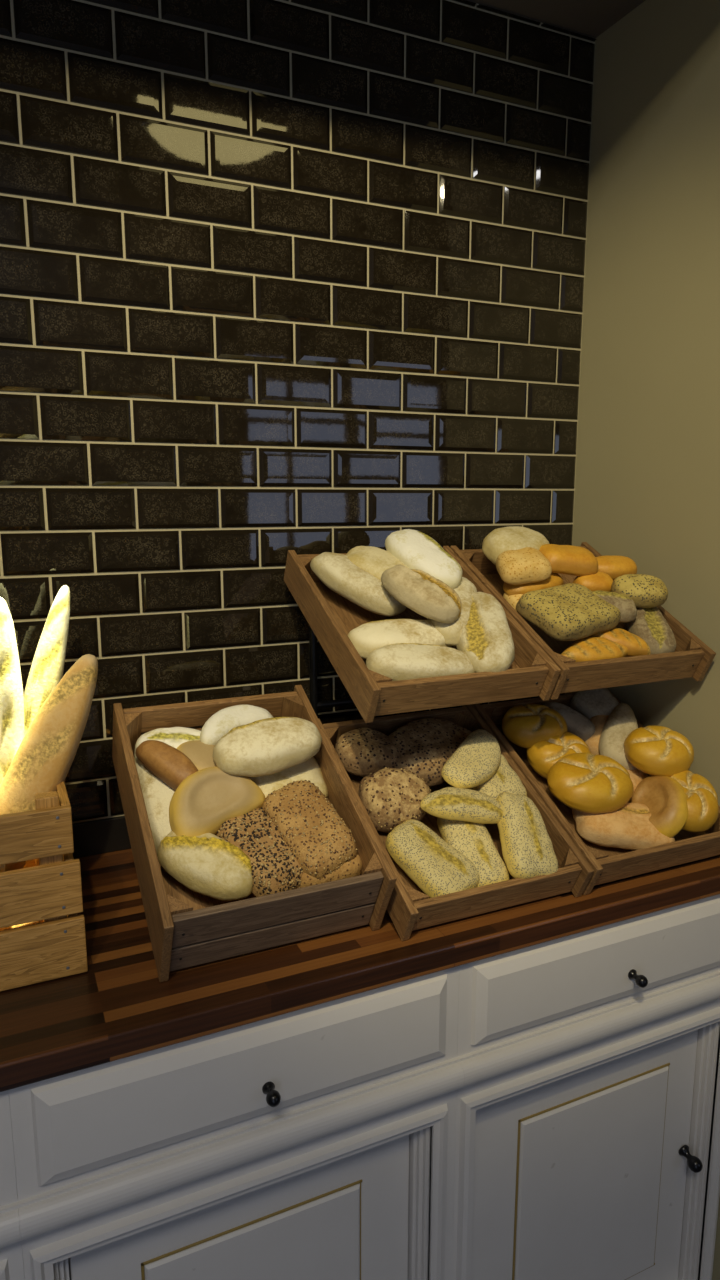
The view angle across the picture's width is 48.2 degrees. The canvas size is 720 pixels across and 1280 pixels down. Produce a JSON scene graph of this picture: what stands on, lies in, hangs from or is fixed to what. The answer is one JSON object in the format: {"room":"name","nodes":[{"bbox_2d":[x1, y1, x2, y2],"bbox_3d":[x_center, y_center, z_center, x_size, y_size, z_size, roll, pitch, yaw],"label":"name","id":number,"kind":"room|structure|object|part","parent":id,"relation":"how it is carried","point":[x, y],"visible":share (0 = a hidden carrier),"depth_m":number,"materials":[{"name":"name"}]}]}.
{"room":"food shop","nodes":[
{"label":"food shop","id":0,"kind":"room"},
{"bbox_2d":[0,0,595,823],"bbox_3d":[-0.777,-0.193,1.347,3.335,3.150,0.130,-5,11,-24],"label":"wall","id":1,"kind":"structure","parent":0,"point":[277,277],"depth_m":1.49,"materials":[{"name":"tile"}]},
{"bbox_2d":[72,816,130,857],"bbox_3d":[-0.888,0.401,1.331,3.035,0.066,0.009,-5,11,-24],"label":"baseboard","id":2,"kind":"structure","parent":1,"relation":"attached to","point":[107,835],"depth_m":1.51,"materials":[{"name":"black"}]},
{"bbox_2d":[467,0,645,37],"bbox_3d":[0.370,-1.644,1.185,5.500,0.935,0.670,-5,11,-24],"label":"ceiling","id":3,"kind":"structure","parent":0,"point":[591,18],"depth_m":1.59,"materials":[{"name":"paint"}]},
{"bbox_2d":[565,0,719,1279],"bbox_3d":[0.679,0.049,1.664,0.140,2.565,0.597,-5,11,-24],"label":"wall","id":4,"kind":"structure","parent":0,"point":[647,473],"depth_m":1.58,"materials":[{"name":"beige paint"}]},
{"bbox_3d":[0.909,1.599,0.552,5.500,0.100,3.520,-5,11,-24],"label":"floor","id":5,"kind":"structure","parent":0,"visible":0},
{"bbox_2d":[0,1090,24,1279],"bbox_3d":[-0.815,0.974,1.143,0.633,0.923,0.588,-5,11,-24],"label":"base cabinet","id":6,"kind":"object","parent":5,"relation":"on","point":[11,1255],"visible":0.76,"depth_m":0.99,"materials":[{"name":"beige paint"}]},
{"bbox_3d":[-0.708,0.746,0.863,0.633,0.050,0.023,-5,11,-24],"label":"rail moulding","id":7,"kind":"part","parent":6,"relation":"part of","materials":[{"name":"beige paint"}]},
{"bbox_2d":[0,849,719,1091],"bbox_3d":[-0.639,0.484,1.157,2.734,0.037,0.553,-5,11,-24],"label":"countertop","id":8,"kind":"structure","parent":6,"relation":"on","point":[119,1008],"depth_m":1.15,"materials":[{"name":"brown wood"}]},
{"bbox_2d":[0,781,87,990],"bbox_3d":[-0.595,0.327,1.180,0.327,0.260,0.306,-5,11,-24],"label":"crate","id":9,"kind":"object","parent":8,"relation":"on","point":[43,935],"visible":0.87,"depth_m":1.09,"materials":[{"name":"brown wood"}]},
{"bbox_2d":[0,864,4,928],"bbox_3d":[-0.519,0.296,1.107,0.051,0.262,0.048,-3,10,-16],"label":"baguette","id":10,"kind":"object","parent":9,"relation":"in","point":[2,867],"visible":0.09,"depth_m":1.11,"materials":[{"name":"brown food"}]},
{"bbox_2d":[0,597,24,784],"bbox_3d":[-0.535,0.173,1.204,0.065,0.471,0.093,-2,10,-10],"label":"baguette","id":11,"kind":"object","parent":9,"relation":"in","point":[12,732],"visible":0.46,"depth_m":1.18,"materials":[{"name":"beige food"}]},
{"bbox_2d":[23,585,69,733],"bbox_3d":[-0.522,0.157,1.282,0.052,0.479,0.156,9,14,43],"label":"baguette","id":12,"kind":"object","parent":9,"relation":"in","point":[47,667],"visible":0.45,"depth_m":1.27,"materials":[{"name":"beige food"}]},
{"bbox_2d":[0,654,97,871],"bbox_3d":[-0.485,0.224,1.180,0.080,0.383,0.243,9,14,42],"label":"baguette","id":13,"kind":"object","parent":9,"relation":"in","point":[46,753],"visible":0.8,"depth_m":1.17,"materials":[{"name":"beige food"}]},
{"bbox_3d":[-0.426,0.338,1.116,0.030,0.259,0.022,-5,11,-24],"label":"corner post","id":14,"kind":"part","parent":9,"relation":"part of","materials":[{"name":"brown wood"}]},
{"bbox_2d":[112,685,396,981],"bbox_3d":[-0.193,0.278,1.303,0.338,0.317,0.454,-5,11,-24],"label":"crate","id":15,"kind":"object","parent":8,"relation":"on","point":[187,927],"visible":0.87,"depth_m":1.19,"materials":[{"name":"brown wood"}]},
{"bbox_2d":[134,756,174,855],"bbox_3d":[-0.309,0.267,1.316,0.106,0.148,0.258,-5,11,-27],"label":"bread loaf","id":16,"kind":"object","parent":15,"relation":"in","point":[157,795],"visible":0.22,"depth_m":1.27,"materials":[{"name":"beige food"}]},
{"bbox_2d":[135,740,197,790],"bbox_3d":[-0.307,0.205,1.303,0.127,0.080,0.053,6,12,30],"label":"bread roll","id":17,"kind":"object","parent":15,"relation":"in","point":[169,764],"visible":0.77,"depth_m":1.28,"materials":[{"name":"brown food"}]},
{"bbox_2d":[134,727,200,764],"bbox_3d":[-0.315,0.187,1.369,0.135,0.073,0.084,-3,11,-18],"label":"bread loaf","id":18,"kind":"object","parent":15,"relation":"in","point":[173,736],"visible":0.34,"depth_m":1.35,"materials":[{"name":"beige food"}]},
{"bbox_2d":[176,740,216,770],"bbox_3d":[-0.261,0.205,1.337,0.104,0.066,0.081,5,11,28],"label":"bread roll","id":19,"kind":"object","parent":15,"relation":"in","point":[199,753],"visible":0.38,"depth_m":1.32,"materials":[{"name":"beige food"}]},
{"bbox_2d":[158,831,252,900],"bbox_3d":[-0.231,0.334,1.210,0.154,0.088,0.090,2,10,11],"label":"bread roll","id":20,"kind":"object","parent":15,"relation":"in","point":[207,864],"visible":0.95,"depth_m":1.18,"materials":[{"name":"beige food"}]},
{"bbox_2d":[169,767,264,836],"bbox_3d":[-0.230,0.255,1.273,0.159,0.101,0.086,-8,13,-38],"label":"bread roll","id":21,"kind":"object","parent":15,"relation":"in","point":[209,797],"visible":0.86,"depth_m":1.25,"materials":[{"name":"beige food"}]},
{"bbox_2d":[200,704,273,744],"bbox_3d":[-0.219,0.148,1.405,0.147,0.062,0.065,-7,12,-36],"label":"bread loaf","id":22,"kind":"object","parent":15,"relation":"in","point":[220,723],"visible":0.65,"depth_m":1.38,"materials":[{"name":"beige food"}]},
{"bbox_2d":[215,807,302,896],"bbox_3d":[-0.155,0.327,1.246,0.100,0.110,0.157,-10,14,-44],"label":"bread loaf","id":23,"kind":"object","parent":15,"relation":"in","point":[274,867],"visible":0.78,"depth_m":1.21,"materials":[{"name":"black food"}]},
{"bbox_2d":[212,717,321,776],"bbox_3d":[-0.150,0.173,1.327,0.186,0.081,0.095,-6,12,-32],"label":"bread loaf","id":24,"kind":"object","parent":15,"relation":"in","point":[268,746],"visible":1,"depth_m":1.29,"materials":[{"name":"beige food"}]},
{"bbox_2d":[247,757,327,797],"bbox_3d":[-0.140,0.241,1.368,0.169,0.097,0.143,-6,12,-29],"label":"bread loaf","id":25,"kind":"object","parent":15,"relation":"in","point":[310,770],"visible":0.2,"depth_m":1.34,"materials":[{"name":"beige food"}]},
{"bbox_2d":[262,780,356,878],"bbox_3d":[-0.082,0.299,1.278,0.109,0.126,0.162,-8,13,-39],"label":"bread loaf","id":26,"kind":"object","parent":15,"relation":"in","point":[321,842],"visible":0.94,"depth_m":1.24,"materials":[{"name":"brown food"}]},
{"bbox_2d":[299,854,361,887],"bbox_3d":[-0.049,0.356,1.247,0.113,0.054,0.056,-6,12,-29],"label":"bread roll","id":27,"kind":"object","parent":15,"relation":"in","point":[349,869],"visible":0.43,"depth_m":1.23,"materials":[{"name":"brown food"}]},
{"bbox_2d":[309,625,461,717],"bbox_3d":[0.090,0.152,1.508,0.932,0.495,0.356,-5,11,-24],"label":"display stand","id":28,"kind":"object","parent":8,"relation":"on","point":[315,704],"visible":0.03,"depth_m":1.60,"materials":[{"name":"black metal"}]},
{"bbox_3d":[-0.092,0.135,1.611,0.016,0.493,0.016,-5,11,-24],"label":"post","id":29,"kind":"part","parent":28,"relation":"part of","materials":[{"name":"black metal"}]},
{"bbox_2d":[284,546,560,722],"bbox_3d":[0.095,-0.033,1.442,0.347,0.245,0.404,-5,11,-24],"label":"crate","id":30,"kind":"object","parent":28,"relation":"on","point":[331,616],"visible":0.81,"depth_m":1.34,"materials":[{"name":"brown wood"}]},
{"bbox_2d":[310,552,406,615],"bbox_3d":[-0.005,-0.103,1.464,0.187,0.107,0.091,6,12,31],"label":"bread loaf","id":31,"kind":"object","parent":30,"relation":"in","point":[336,571],"visible":0.84,"depth_m":1.43,"materials":[{"name":"beige food"}]},
{"bbox_2d":[346,546,409,579],"bbox_3d":[0.048,-0.126,1.486,0.172,0.092,0.100,4,11,23],"label":"bread loaf","id":32,"kind":"object","parent":30,"relation":"in","point":[374,560],"visible":0.33,"depth_m":1.47,"materials":[{"name":"beige food"}]},
{"bbox_2d":[348,619,451,658],"bbox_3d":[0.070,-0.001,1.364,0.192,0.066,0.088,-3,11,-19],"label":"bread loaf","id":33,"kind":"object","parent":30,"relation":"in","point":[368,637],"visible":0.62,"depth_m":1.33,"materials":[{"name":"beige food"}]},
{"bbox_2d":[366,643,474,680],"bbox_3d":[0.100,0.040,1.310,0.185,0.068,0.079,-3,11,-18],"label":"bread loaf","id":34,"kind":"object","parent":30,"relation":"in","point":[400,661],"visible":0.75,"depth_m":1.28,"materials":[{"name":"beige food"}]},
{"bbox_2d":[385,529,462,588],"bbox_3d":[0.117,-0.150,1.497,0.096,0.107,0.173,-8,13,-38],"label":"bread loaf","id":35,"kind":"object","parent":30,"relation":"in","point":[415,549],"visible":0.82,"depth_m":1.47,"materials":[{"name":"beige food"}]},
{"bbox_2d":[427,577,476,645],"bbox_3d":[0.167,-0.057,1.447,0.089,0.105,0.203,2,10,11],"label":"bread loaf","id":36,"kind":"object","parent":30,"relation":"in","point":[451,632],"visible":0.33,"depth_m":1.38,"materials":[{"name":"beige food"}]},
{"bbox_2d":[381,565,460,622],"bbox_3d":[0.108,-0.082,1.390,0.145,0.094,0.095,8,13,38],"label":"bread loaf","id":37,"kind":"object","parent":36,"relation":"on","point":[417,590],"visible":1,"depth_m":1.36,"materials":[{"name":"beige food"}]},
{"bbox_2d":[456,592,514,672],"bbox_3d":[0.211,-0.015,1.394,0.099,0.121,0.196,-1,10,-5],"label":"bread loaf","id":38,"kind":"object","parent":30,"relation":"in","point":[486,638],"visible":0.77,"depth_m":1.34,"materials":[{"name":"beige food"}]},
{"bbox_2d":[450,542,715,699],"bbox_3d":[0.416,-0.058,1.586,0.350,0.245,0.404,-5,11,-24],"label":"crate","id":39,"kind":"object","parent":28,"relation":"on","point":[692,657],"visible":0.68,"depth_m":1.48,"materials":[{"name":"brown wood"}]},
{"bbox_2d":[503,592,522,615],"bbox_3d":[0.320,-0.078,1.545,0.091,0.060,0.076,-3,10,-14],"label":"bread roll","id":40,"kind":"object","parent":39,"relation":"in","point":[512,600],"visible":0.16,"depth_m":1.52,"materials":[{"name":"food"}]},
{"bbox_2d":[482,526,548,564],"bbox_3d":[0.314,-0.182,1.602,0.144,0.086,0.114,-7,12,-34],"label":"bread loaf","id":41,"kind":"object","parent":39,"relation":"in","point":[500,540],"visible":0.55,"depth_m":1.57,"materials":[{"name":"beige food"}]},
{"bbox_2d":[496,547,551,584],"bbox_3d":[0.311,-0.142,1.534,0.098,0.068,0.084,-3,10,-14],"label":"bread loaf","id":42,"kind":"object","parent":39,"relation":"in","point":[525,565],"visible":1,"depth_m":1.50,"materials":[{"name":"beige food"}]},
{"bbox_2d":[503,572,563,595],"bbox_3d":[0.337,-0.108,1.555,0.128,0.059,0.066,-5,11,-27],"label":"bread roll","id":43,"kind":"object","parent":39,"relation":"in","point":[555,579],"visible":0.41,"depth_m":1.52,"materials":[{"name":"orange food"}]},
{"bbox_2d":[516,583,620,640],"bbox_3d":[0.384,-0.054,1.479,0.170,0.090,0.134,-7,12,-33],"label":"bread loaf","id":44,"kind":"object","parent":39,"relation":"in","point":[569,611],"visible":0.99,"depth_m":1.44,"materials":[{"name":"beige food"}]},
{"bbox_2d":[573,571,612,591],"bbox_3d":[0.454,-0.108,1.567,0.082,0.050,0.056,-1,10,-9],"label":"bread roll","id":45,"kind":"object","parent":39,"relation":"in","point":[602,581],"visible":0.6,"depth_m":1.54,"materials":[{"name":"orange food"}]},
{"bbox_2d":[539,544,597,575],"bbox_3d":[0.401,-0.156,1.568,0.122,0.061,0.080,-3,10,-15],"label":"bread roll","id":46,"kind":"object","parent":45,"relation":"on","point":[563,559],"visible":0.8,"depth_m":1.54,"materials":[{"name":"orange food"}]},
{"bbox_2d":[561,637,627,661],"bbox_3d":[0.421,0.022,1.451,0.154,0.053,0.054,-4,11,-21],"label":"bread roll","id":47,"kind":"object","parent":39,"relation":"in","point":[588,648],"visible":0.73,"depth_m":1.43,"materials":[{"name":"orange food"}]},
{"bbox_2d":[596,555,636,580],"bbox_3d":[0.505,-0.144,1.613,0.105,0.050,0.059,-3,10,-15],"label":"bread roll","id":48,"kind":"object","parent":39,"relation":"in","point":[614,566],"visible":0.61,"depth_m":1.59,"materials":[{"name":"orange food"}]},
{"bbox_2d":[589,627,649,656],"bbox_3d":[0.479,0.004,1.481,0.113,0.053,0.058,1,10,8],"label":"bread roll","id":49,"kind":"object","parent":39,"relation":"in","point":[636,646],"visible":0.56,"depth_m":1.46,"materials":[{"name":"orange food"}]},
{"bbox_2d":[593,590,636,621],"bbox_3d":[0.468,-0.064,1.504,0.097,0.057,0.067,1,10,4],"label":"bread roll","id":50,"kind":"object","parent":49,"relation":"on","point":[625,604],"visible":0.58,"depth_m":1.48,"materials":[{"name":"beige food"}]},
{"bbox_2d":[622,607,675,653],"bbox_3d":[0.546,-0.023,1.534,0.084,0.102,0.159,-1,10,-4],"label":"bread roll","id":51,"kind":"object","parent":39,"relation":"in","point":[650,625],"visible":0.54,"depth_m":1.49,"materials":[{"name":"beige food"}]},
{"bbox_2d":[611,574,667,607],"bbox_3d":[0.535,-0.095,1.539,0.106,0.062,0.074,-1,10,-8],"label":"bread roll","id":52,"kind":"object","parent":51,"relation":"on","point":[646,591],"visible":0.84,"depth_m":1.51,"materials":[{"name":"beige food"}]},
{"bbox_2d":[318,704,593,940],"bbox_3d":[0.142,0.289,1.425,0.340,0.254,0.422,-5,11,-24],"label":"crate","id":53,"kind":"object","parent":8,"relation":"on","point":[409,908],"visible":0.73,"depth_m":1.32,"materials":[{"name":"brown wood"}]},
{"bbox_2d":[335,728,399,776],"bbox_3d":[0.016,0.206,1.478,0.128,0.075,0.116,-3,10,-17],"label":"bread roll","id":54,"kind":"object","parent":53,"relation":"in","point":[362,752],"visible":0.72,"depth_m":1.44,"materials":[{"name":"brown food"}]},
{"bbox_2d":[358,767,430,831],"bbox_3d":[0.062,0.272,1.390,0.130,0.097,0.104,-3,11,-18],"label":"bread roll","id":55,"kind":"object","parent":53,"relation":"in","point":[390,797],"visible":0.89,"depth_m":1.36,"materials":[{"name":"brown food"}]},
{"bbox_2d":[388,717,467,786],"bbox_3d":[0.124,0.206,1.507,0.137,0.095,0.196,9,13,41],"label":"bread roll","id":56,"kind":"object","parent":53,"relation":"in","point":[424,745],"visible":0.66,"depth_m":1.47,"materials":[{"name":"brown food"}]},
{"bbox_2d":[386,819,479,897],"bbox_3d":[0.115,0.355,1.298,0.151,0.095,0.097,9,14,43],"label":"bread roll","id":57,"kind":"object","parent":53,"relation":"in","point":[435,866],"visible":0.89,"depth_m":1.27,"materials":[{"name":"beige food"}]},
{"bbox_2d":[441,729,500,788],"bbox_3d":[0.207,0.212,1.440,0.077,0.068,0.169,6,12,31],"label":"bread roll","id":58,"kind":"object","parent":53,"relation":"in","point":[477,758],"visible":1,"depth_m":1.41,"materials":[{"name":"beige food"}]},
{"bbox_2d":[437,817,509,886],"bbox_3d":[0.186,0.345,1.345,0.090,0.101,0.161,-2,10,-11],"label":"bread roll","id":59,"kind":"object","parent":53,"relation":"in","point":[474,841],"visible":0.52,"depth_m":1.31,"materials":[{"name":"beige food"}]},
{"bbox_2d":[420,787,502,823],"bbox_3d":[0.175,0.279,1.360,0.152,0.054,0.065,0,10,-2],"label":"bread roll","id":60,"kind":"object","parent":59,"relation":"on","point":[449,803],"visible":0.96,"depth_m":1.33,"materials":[{"name":"beige food"}]},
{"bbox_2d":[469,754,526,798],"bbox_3d":[0.233,0.252,1.465,0.104,0.096,0.136,-6,12,-31],"label":"bread roll","id":61,"kind":"object","parent":53,"relation":"in","point":[505,779],"visible":0.25,"depth_m":1.43,"materials":[{"name":"beige food"}]},
{"bbox_2d":[496,792,557,878],"bbox_3d":[0.271,0.328,1.341,0.093,0.124,0.133,-3,10,-14],"label":"bread roll","id":62,"kind":"object","parent":53,"relation":"in","point":[528,852],"visible":0.96,"depth_m":1.31,"materials":[{"name":"beige food"}]},
{"bbox_2d":[472,688,719,894],"bbox_3d":[0.458,0.264,1.566,0.343,0.254,0.422,-5,11,-24],"label":"crate","id":63,"kind":"object","parent":8,"relation":"on","point":[609,864],"visible":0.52,"depth_m":1.44,"materials":[{"name":"brown wood"}]},
{"bbox_2d":[502,704,567,748],"bbox_3d":[0.344,0.170,1.585,0.129,0.081,0.109,1,10,6],"label":"roll","id":64,"kind":"object","parent":63,"relation":"in","point":[529,724],"visible":0.85,"depth_m":1.55,"materials":[{"name":"orange food"}]},
{"bbox_2d":[527,732,590,778],"bbox_3d":[0.385,0.224,1.558,0.128,0.091,0.111,0,10,0],"label":"roll","id":65,"kind":"object","parent":63,"relation":"in","point":[542,755],"visible":0.49,"depth_m":1.53,"materials":[{"name":"orange food"}]},
{"bbox_2d":[543,702,594,741],"bbox_3d":[0.422,0.167,1.640,0.119,0.072,0.068,5,11,27],"label":"bread roll","id":66,"kind":"object","parent":63,"relation":"in","point":[577,723],"visible":0.56,"depth_m":1.61,"materials":[{"name":"grey food"}]},
{"bbox_2d":[547,752,633,813],"bbox_3d":[0.422,0.258,1.473,0.164,0.088,0.131,-7,12,-34],"label":"roll","id":67,"kind":"object","parent":63,"relation":"in","point":[586,782],"visible":1,"depth_m":1.43,"materials":[{"name":"orange food"}]},
{"bbox_2d":[570,688,618,719],"bbox_3d":[0.496,0.139,1.688,0.085,0.086,0.103,-5,11,-28],"label":"bread loaf","id":68,"kind":"object","parent":63,"relation":"in","point":[590,703],"visible":0.62,"depth_m":1.67,"materials":[{"name":"grey food"}]},
{"bbox_2d":[585,715,608,754],"bbox_3d":[0.499,0.189,1.635,0.081,0.088,0.130,5,11,25],"label":"bread roll","id":69,"kind":"object","parent":63,"relation":"in","point":[598,721],"visible":0.25,"depth_m":1.60,"materials":[{"name":"food"}]},
{"bbox_2d":[599,703,637,769],"bbox_3d":[0.521,0.191,1.608,0.082,0.102,0.166,3,10,17],"label":"bread roll","id":70,"kind":"object","parent":63,"relation":"in","point":[621,722],"visible":0.7,"depth_m":1.58,"materials":[{"name":"beige food"}]},
{"bbox_2d":[572,802,674,850],"bbox_3d":[0.476,0.334,1.457,0.178,0.089,0.099,0,10,0],"label":"bread roll","id":71,"kind":"object","parent":63,"relation":"in","point":[629,827],"visible":0.68,"depth_m":1.42,"materials":[{"name":"food"}]},
{"bbox_2d":[627,769,647,802],"bbox_3d":[0.505,0.270,1.552,0.107,0.075,0.095,4,11,20],"label":"bread roll","id":72,"kind":"object","parent":63,"relation":"in","point":[636,775],"visible":0.17,"depth_m":1.53,"materials":[{"name":"brown food"}]},
{"bbox_2d":[629,775,687,837],"bbox_3d":[0.545,0.305,1.473,0.095,0.102,0.128,0,10,-3],"label":"bread roll","id":73,"kind":"object","parent":63,"relation":"in","point":[665,798],"visible":0.74,"depth_m":1.44,"materials":[{"name":"brown food"}]},
{"bbox_2d":[624,725,693,776],"bbox_3d":[0.568,0.209,1.530,0.128,0.081,0.119,0,10,3],"label":"roll","id":74,"kind":"object","parent":63,"relation":"in","point":[653,750],"visible":0.99,"depth_m":1.49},
{"bbox_2d":[671,770,718,831],"bbox_3d":[0.602,0.292,1.479,0.111,0.094,0.117,-3,11,-19],"label":"roll","id":75,"kind":"object","parent":63,"relation":"in","point":[702,801],"visible":0.66,"depth_m":1.44,"materials":[{"name":"orange food"}]},
{"bbox_2d":[9,966,464,1279],"bbox_3d":[-0.238,0.929,1.400,0.633,0.923,0.588,-5,11,-24],"label":"base cabinet","id":76,"kind":"object","parent":5,"relation":"on","point":[317,1142],"visible":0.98,"depth_m":1.14,"materials":[{"name":"beige paint"}]},
{"bbox_3d":[-0.132,0.595,1.107,0.587,0.136,0.014,-5,11,-24],"label":"drawer","id":77,"kind":"part","parent":76,"relation":"part of","materials":[{"name":"beige paint"}]},
{"bbox_3d":[-0.155,1.068,1.228,0.514,0.604,0.017,-5,11,-24],"label":"door","id":78,"kind":"part","parent":76,"relation":"part of","materials":[{"name":"beige paint"}]},
{"bbox_3d":[-0.132,0.700,1.121,0.633,0.050,0.023,-5,11,-24],"label":"rail moulding","id":79,"kind":"part","parent":76,"relation":"part of","materials":[{"name":"beige paint"}]},
{"bbox_3d":[-0.120,0.617,1.091,0.020,0.020,0.034,-5,11,-24],"label":"knob","id":80,"kind":"part","parent":76,"relation":"part of","materials":[{"name":"black metal"}]},
{"bbox_2d":[452,894,719,1279],"bbox_3d":[0.330,0.884,1.655,0.616,0.923,0.588,-5,11,-24],"label":"base cabinet","id":81,"kind":"object","parent":5,"relation":"on","point":[587,1128],"visible":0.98,"depth_m":1.42,"materials":[{"name":"beige paint"}]},
{"bbox_3d":[0.417,1.023,1.484,0.505,0.604,0.017,-5,11,-24],"label":"door","id":82,"kind":"part","parent":81,"relation":"part of","materials":[{"name":"beige paint"}]},
{"bbox_3d":[0.437,0.656,1.376,0.616,0.050,0.023,-5,11,-24],"label":"rail moulding","id":83,"kind":"part","parent":81,"relation":"part of","materials":[{"name":"beige paint"}]},
{"bbox_3d":[0.436,0.550,1.361,0.570,0.136,0.014,-5,11,-24],"label":"drawer","id":84,"kind":"part","parent":81,"relation":"part of","materials":[{"name":"beige paint"}]},
{"bbox_3d":[0.469,0.571,1.355,0.020,0.020,0.034,-5,11,-24],"label":"knob","id":85,"kind":"part","parent":81,"relation":"part of","materials":[{"name":"black metal"}]},
{"bbox_3d":[0.642,1.007,1.560,0.026,0.033,0.048,-5,11,-24],"label":"knob","id":86,"kind":"part","parent":81,"relation":"part of","materials":[{"name":"black metal"}]}
]}

